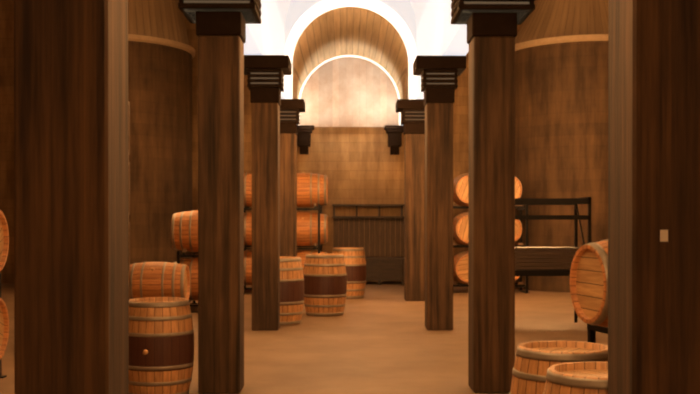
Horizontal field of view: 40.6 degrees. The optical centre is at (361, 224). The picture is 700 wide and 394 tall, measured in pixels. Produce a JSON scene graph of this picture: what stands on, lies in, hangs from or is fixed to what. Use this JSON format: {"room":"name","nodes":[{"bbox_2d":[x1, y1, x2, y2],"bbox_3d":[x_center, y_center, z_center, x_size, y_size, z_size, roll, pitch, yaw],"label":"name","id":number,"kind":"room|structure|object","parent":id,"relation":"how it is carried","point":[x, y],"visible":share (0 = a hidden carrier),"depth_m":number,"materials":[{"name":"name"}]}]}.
{"room":"wine cellar","nodes":[
{"label":"wine cellar","id":0,"kind":"room"},
{"bbox_2d":[0,0,534,282],"bbox_3d":[-0.278,-3.437,22.396,18.000,9.600,0.312,0,0,-1],"label":"wall","id":1,"kind":"structure","parent":0,"point":[358,165],"depth_m":22.25,"materials":[{"name":"brown wood"}]},
{"bbox_2d":[297,125,313,153],"bbox_3d":[-1.332,-1.980,22.053,0.480,0.650,0.380,0,0,-1],"label":"corbel","id":2,"kind":"object","parent":1,"relation":"attached to","point":[304,138],"visible":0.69,"depth_m":21.94,"materials":[{"name":"brown wood"}]},
{"bbox_2d":[299,55,399,124],"bbox_3d":[-0.275,-3.156,22.224,2.440,1.700,0.001,0,0,-1],"label":"trim","id":3,"kind":"structure","parent":1,"relation":"attached to","point":[351,56],"depth_m":22.22,"materials":[{"name":"white paint"}]},
{"bbox_2d":[384,125,402,154],"bbox_3d":[0.788,-1.980,22.088,0.480,0.650,0.380,0,0,-1],"label":"corbel","id":4,"kind":"object","parent":1,"relation":"attached to","point":[394,132],"visible":0.88,"depth_m":21.98,"materials":[{"name":"brown wood"}]},
{"bbox_2d":[0,283,607,393],"bbox_3d":[-0.064,1.534,9.782,18.000,0.200,25.600,0,0,-1],"label":"floor","id":5,"kind":"structure","parent":0,"point":[377,338],"depth_m":11.30,"materials":[{"name":"concrete"}]},
{"bbox_2d":[0,273,6,377],"bbox_3d":[-3.743,0.933,8.516,0.780,1.016,0.910,0,0,-1],"label":"rack","id":6,"kind":"object","parent":5,"relation":"on","point":[2,376],"visible":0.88,"depth_m":8.93,"materials":[{"name":"black metal"}]},
{"bbox_2d":[0,298,8,358],"bbox_3d":[-3.743,0.949,8.513,0.950,0.708,0.690,0,-19,-1],"label":"barrel","id":7,"kind":"object","parent":6,"relation":"in","point":[4,326],"visible":1,"depth_m":8.74,"materials":[{"name":"wood"}]},
{"bbox_2d":[0,210,8,270],"bbox_3d":[-3.743,0.133,8.507,0.950,0.708,0.690,0,28,-1],"label":"barrel","id":8,"kind":"object","parent":6,"relation":"in","point":[4,240],"visible":1,"depth_m":8.74,"materials":[{"name":"wood"}]},
{"bbox_2d":[14,0,128,393],"bbox_3d":[-1.141,-0.368,3.760,0.666,3.670,0.666,0,0,-1],"label":"pillar","id":9,"kind":"structure","parent":5,"relation":"on","point":[71,293],"depth_m":3.58,"materials":[{"name":"wood"}]},
{"bbox_2d":[128,101,129,299],"bbox_3d":[-3.316,-0.033,11.018,1.020,2.920,1.000,0,0,-1],"label":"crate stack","id":10,"kind":"object","parent":5,"relation":"on","point":[129,188],"visible":0.06,"depth_m":11.51,"materials":[{"name":"brown wood"}]},
{"bbox_2d":[129,297,193,393],"bbox_3d":[-1.716,1.036,8.023,0.590,0.812,0.605,0,0,9],"label":"barrel","id":11,"kind":"object","parent":5,"relation":"on","point":[161,345],"visible":0.81,"depth_m":7.79,"materials":[{"name":"wood"}]},
{"bbox_2d":[128,0,194,263],"bbox_3d":[-5.451,-3.127,20.766,3.580,9.000,3.580,0,0,-1],"label":"large wooden vat","id":12,"kind":"structure","parent":5,"relation":"on","point":[161,53],"depth_m":19.61,"materials":[{"name":"wood"}]},
{"bbox_2d":[177,249,197,312],"bbox_3d":[-2.620,0.891,16.016,0.780,1.016,1.670,0,0,-1],"label":"rack","id":13,"kind":"object","parent":5,"relation":"on","point":[185,252],"visible":0.12,"depth_m":15.25,"materials":[{"name":"black metal"}]},
{"bbox_2d":[171,210,197,251],"bbox_3d":[-2.614,0.107,15.638,0.950,0.708,0.690,0,45,-1],"label":"barrel","id":14,"kind":"object","parent":13,"relation":"in","point":[184,229],"visible":0.29,"depth_m":15.34,"materials":[{"name":"wood"}]},
{"bbox_2d":[174,259,197,299],"bbox_3d":[-2.614,0.893,15.640,0.950,0.708,0.690,0,-27,-1],"label":"barrel","id":15,"kind":"object","parent":13,"relation":"in","point":[192,264],"visible":0.12,"depth_m":15.35,"materials":[{"name":"wood"}]},
{"bbox_2d":[178,0,260,393],"bbox_3d":[-1.217,-0.393,8.249,0.666,3.670,0.666,0,0,-1],"label":"pillar","id":16,"kind":"structure","parent":5,"relation":"on","point":[221,29],"depth_m":8.07,"materials":[{"name":"wood"}]},
{"bbox_2d":[244,206,251,293],"bbox_3d":[-2.182,0.471,19.721,0.780,1.816,1.670,0,0,-1],"label":"barrel rack","id":17,"kind":"object","parent":5,"relation":"on","point":[245,246],"visible":0.02,"depth_m":18.95,"materials":[{"name":"black metal"}]},
{"bbox_2d":[244,251,251,284],"bbox_3d":[-2.176,0.889,19.347,0.950,0.708,0.690,0,21,-1],"label":"barrel","id":18,"kind":"object","parent":17,"relation":"in","point":[247,267],"visible":0.1,"depth_m":19.05,"materials":[{"name":"wood"}]},
{"bbox_2d":[244,212,251,245],"bbox_3d":[-2.176,0.089,19.341,0.950,0.708,0.690,0,14,-1],"label":"barrel","id":19,"kind":"object","parent":17,"relation":"in","point":[247,228],"visible":0.23,"depth_m":19.04,"materials":[{"name":"wood"}]},
{"bbox_2d":[244,173,251,206],"bbox_3d":[-2.176,-0.711,19.339,0.950,0.708,0.690,0,25,-1],"label":"barrel","id":20,"kind":"object","parent":17,"relation":"in","point":[247,189],"visible":0.12,"depth_m":19.04,"materials":[{"name":"wood"}]},
{"bbox_2d":[244,55,291,330],"bbox_3d":[-1.295,-0.418,12.878,0.666,3.670,0.666,0,0,-1],"label":"pillar","id":21,"kind":"structure","parent":5,"relation":"on","point":[265,74],"depth_m":12.70,"materials":[{"name":"wood"}]},
{"bbox_2d":[280,256,303,325],"bbox_3d":[-1.154,0.937,13.588,0.690,0.950,0.708,0,0,32],"label":"barrel","id":22,"kind":"object","parent":5,"relation":"on","point":[291,290],"visible":0.58,"depth_m":13.31,"materials":[{"name":"wood"}]},
{"bbox_2d":[280,99,304,256],"bbox_3d":[-1.372,-0.444,17.428,0.666,3.670,0.666,0,0,-1],"label":"pillar","id":23,"kind":"structure","parent":5,"relation":"on","point":[291,110],"depth_m":17.25,"materials":[{"name":"wood"}]},
{"bbox_2d":[297,203,321,252],"bbox_3d":[-1.183,0.470,19.738,0.780,1.816,1.670,0,0,-1],"label":"barrel rack","id":24,"kind":"object","parent":5,"relation":"on","point":[319,209],"visible":0.33,"depth_m":18.97,"materials":[{"name":"black metal"}]},
{"bbox_2d":[297,251,317,270],"bbox_3d":[-1.176,0.876,19.369,0.950,0.690,0.708,0,27,-1],"label":"barrel","id":25,"kind":"object","parent":24,"relation":"in","point":[301,255],"visible":0.04,"depth_m":19.17,"materials":[{"name":"wood"}]},
{"bbox_2d":[297,250,326,252],"bbox_3d":[-1.189,0.881,20.128,0.950,0.690,0.708,0,-35,-1],"label":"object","id":26,"kind":"object","parent":24,"relation":"in","point":[312,251],"visible":0.08,"depth_m":20.05,"materials":[{"name":"wood"}]},
{"bbox_2d":[297,212,326,245],"bbox_3d":[-1.176,0.075,19.349,0.950,0.690,0.708,0,-35,-1],"label":"barrel","id":27,"kind":"object","parent":24,"relation":"in","point":[307,228],"visible":0.48,"depth_m":19.08,"materials":[{"name":"wood"}]},
{"bbox_2d":[297,172,326,206],"bbox_3d":[-1.176,-0.728,19.350,0.950,0.708,0.690,0,13,-1],"label":"barrel","id":28,"kind":"object","parent":24,"relation":"in","point":[311,189],"visible":0.67,"depth_m":19.07,"materials":[{"name":"wood"}]},
{"bbox_2d":[297,178,327,206],"bbox_3d":[-1.189,-0.730,20.118,0.950,0.690,0.708,0,42,-1],"label":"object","id":29,"kind":"object","parent":24,"relation":"in","point":[327,194],"visible":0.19,"depth_m":20.30,"materials":[{"name":"wood"}]},
{"bbox_2d":[303,253,346,316],"bbox_3d":[-0.573,0.930,14.829,0.690,0.950,0.708,0,0,-26],"label":"barrel","id":30,"kind":"object","parent":5,"relation":"on","point":[325,284],"visible":0.98,"depth_m":14.54,"materials":[{"name":"wood"}]},
{"bbox_2d":[332,247,365,298],"bbox_3d":[-0.253,0.911,18.078,0.708,0.950,0.690,0,0,7],"label":"barrel","id":31,"kind":"object","parent":5,"relation":"on","point":[355,261],"visible":0.56,"depth_m":17.79,"materials":[{"name":"wood"}]},
{"bbox_2d":[332,204,403,284],"bbox_3d":[0.690,0.441,21.978,2.720,1.850,0.620,0,0,-1],"label":"bench","id":32,"kind":"object","parent":5,"relation":"on","point":[383,263],"visible":0.54,"depth_m":22.24,"materials":[{"name":"brown wood"}]},
{"bbox_2d":[396,99,424,300],"bbox_3d":[0.984,-0.444,17.468,0.666,3.670,0.666,0,0,-1],"label":"pillar","id":33,"kind":"structure","parent":5,"relation":"on","point":[412,111],"depth_m":17.29,"materials":[{"name":"wood"}]},
{"bbox_2d":[413,55,465,329],"bbox_3d":[1.061,-0.419,12.918,0.666,3.670,0.666,0,0,-1],"label":"pillar","id":34,"kind":"structure","parent":5,"relation":"on","point":[439,75],"depth_m":12.74,"materials":[{"name":"wood"}]},
{"bbox_2d":[453,204,528,292],"bbox_3d":[2.191,0.471,19.565,2.430,1.816,0.780,0,0,-1],"label":"rack","id":35,"kind":"object","parent":5,"relation":"on","point":[520,284],"visible":0.23,"depth_m":19.29,"materials":[{"name":"black metal"}]},
{"bbox_2d":[453,251,467,283],"bbox_3d":[2.192,0.888,19.568,0.690,0.708,0.950,-9,0,-1],"label":"barrel","id":36,"kind":"object","parent":35,"relation":"in","point":[460,267],"visible":0.42,"depth_m":19.13,"materials":[{"name":"wood"}]},
{"bbox_2d":[453,212,467,244],"bbox_3d":[2.182,0.077,19.563,0.708,0.690,0.950,14,0,-1],"label":"barrel","id":37,"kind":"object","parent":35,"relation":"in","point":[460,228],"visible":0.35,"depth_m":19.13,"materials":[{"name":"wood"}]},
{"bbox_2d":[453,173,467,205],"bbox_3d":[2.183,-0.724,19.558,0.708,0.690,0.950,21,0,-1],"label":"barrel","id":38,"kind":"object","parent":35,"relation":"in","point":[460,190],"visible":0.54,"depth_m":19.12,"materials":[{"name":"wood"}]},
{"bbox_2d":[515,220,521,241],"bbox_3d":[2.944,0.085,19.576,0.708,0.690,0.950,-38,1,-1],"label":"barrel","id":39,"kind":"object","parent":35,"relation":"in","point":[518,228],"visible":0.27,"depth_m":19.14,"materials":[{"name":"wood"}]},
{"bbox_2d":[515,177,521,197],"bbox_3d":[2.959,-0.717,19.572,0.708,0.690,0.950,24,0,-1],"label":"barrel","id":40,"kind":"object","parent":35,"relation":"in","point":[518,189],"visible":0.08,"depth_m":19.14,"materials":[{"name":"wood"}]},
{"bbox_2d":[451,0,534,392],"bbox_3d":[1.139,-0.393,8.289,0.666,3.670,0.666,0,0,-1],"label":"pillar","id":41,"kind":"structure","parent":5,"relation":"on","point":[492,30],"depth_m":8.11,"materials":[{"name":"wood"}]},
{"bbox_2d":[515,197,590,322],"bbox_3d":[2.526,0.514,13.320,1.220,1.800,0.823,0,0,-1],"label":"rack","id":42,"kind":"object","parent":5,"relation":"on","point":[543,261],"visible":0.42,"depth_m":12.97,"materials":[{"name":"black"}]},
{"bbox_2d":[509,341,607,393],"bbox_3d":[1.085,1.055,5.092,0.602,0.808,0.586,0,0,36],"label":"barrel","id":43,"kind":"object","parent":5,"relation":"on","point":[535,361],"visible":0.56,"depth_m":4.94,"materials":[{"name":"wood"}]},
{"bbox_2d":[515,0,607,291],"bbox_3d":[4.948,-3.128,20.942,3.580,9.000,3.580,0,0,-1],"label":"large wooden vat","id":44,"kind":"structure","parent":5,"relation":"on","point":[561,98],"depth_m":19.49,"materials":[{"name":"wood"}]},
{"bbox_2d":[542,362,607,393],"bbox_3d":[1.105,1.060,4.301,0.602,0.808,0.586,0,0,-30],"label":"barrel","id":45,"kind":"object","parent":5,"relation":"on","point":[578,378],"visible":0.42,"depth_m":4.20,"materials":[{"name":"wood"}]},
{"bbox_2d":[587,324,607,342],"bbox_3d":[2.108,1.081,7.015,0.560,0.736,0.838,0,0,-13],"label":"rack","id":46,"kind":"object","parent":5,"relation":"on","point":[592,329],"visible":0.1,"depth_m":7.29,"materials":[{"name":"black metal"}]},
{"bbox_2d":[570,239,607,327],"bbox_3d":[2.108,0.438,7.012,0.950,0.708,0.690,0,0,-13],"label":"barrel","id":47,"kind":"object","parent":46,"relation":"on","point":[589,281],"visible":0.23,"depth_m":6.92,"materials":[{"name":"wood"}]},
{"bbox_2d":[608,0,699,393],"bbox_3d":[1.215,-0.368,3.800,0.666,3.670,0.666,0,0,-1],"label":"pillar","id":48,"kind":"structure","parent":5,"relation":"on","point":[653,196],"depth_m":3.62,"materials":[{"name":"wood"}]},
{"bbox_3d":[-3.145,1.300,14.529,0.780,0.216,0.910,0,0,-1],"label":"rack","id":49,"kind":"object","parent":5,"relation":"on","visible":0},
{"bbox_2d":[129,262,189,298],"bbox_3d":[-3.145,0.901,14.520,0.950,0.690,0.708,0,-44,-1],"label":"barrel","id":50,"kind":"object","parent":49,"relation":"in","point":[157,279],"visible":0.71,"depth_m":14.24,"materials":[{"name":"wood"}]},
{"bbox_2d":[292,7,408,124],"bbox_3d":[-0.236,-3.185,19.932,2.400,1.785,4.644,0,0,-1],"label":"ceiling","id":51,"kind":"structure","parent":0,"point":[358,31],"depth_m":19.54,"materials":[{"name":"brown wood"}]},
{"bbox_2d":[285,0,415,98],"bbox_3d":[-0.194,-3.239,17.432,2.440,1.920,0.356,0,0,-1],"label":"arch","id":52,"kind":"object","parent":51,"relation":"attached to","point":[388,13],"visible":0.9,"depth_m":17.27,"materials":[{"name":"white paint"}]},
{"bbox_2d":[275,0,426,45],"bbox_3d":[-0.019,-3.811,7.102,2.440,1.780,20.300,0,0,-1],"label":"ceiling","id":53,"kind":"structure","parent":0,"point":[408,12],"depth_m":17.23,"materials":[{"name":"paint"}]},
{"bbox_2d":[244,0,468,98],"bbox_3d":[-0.062,-5.200,9.594,3.000,5.930,25.300,0,0,-1],"label":"ceiling","id":54,"kind":"structure","parent":0,"point":[438,33],"depth_m":13.24,"materials":[{"name":"paint"}]}
]}

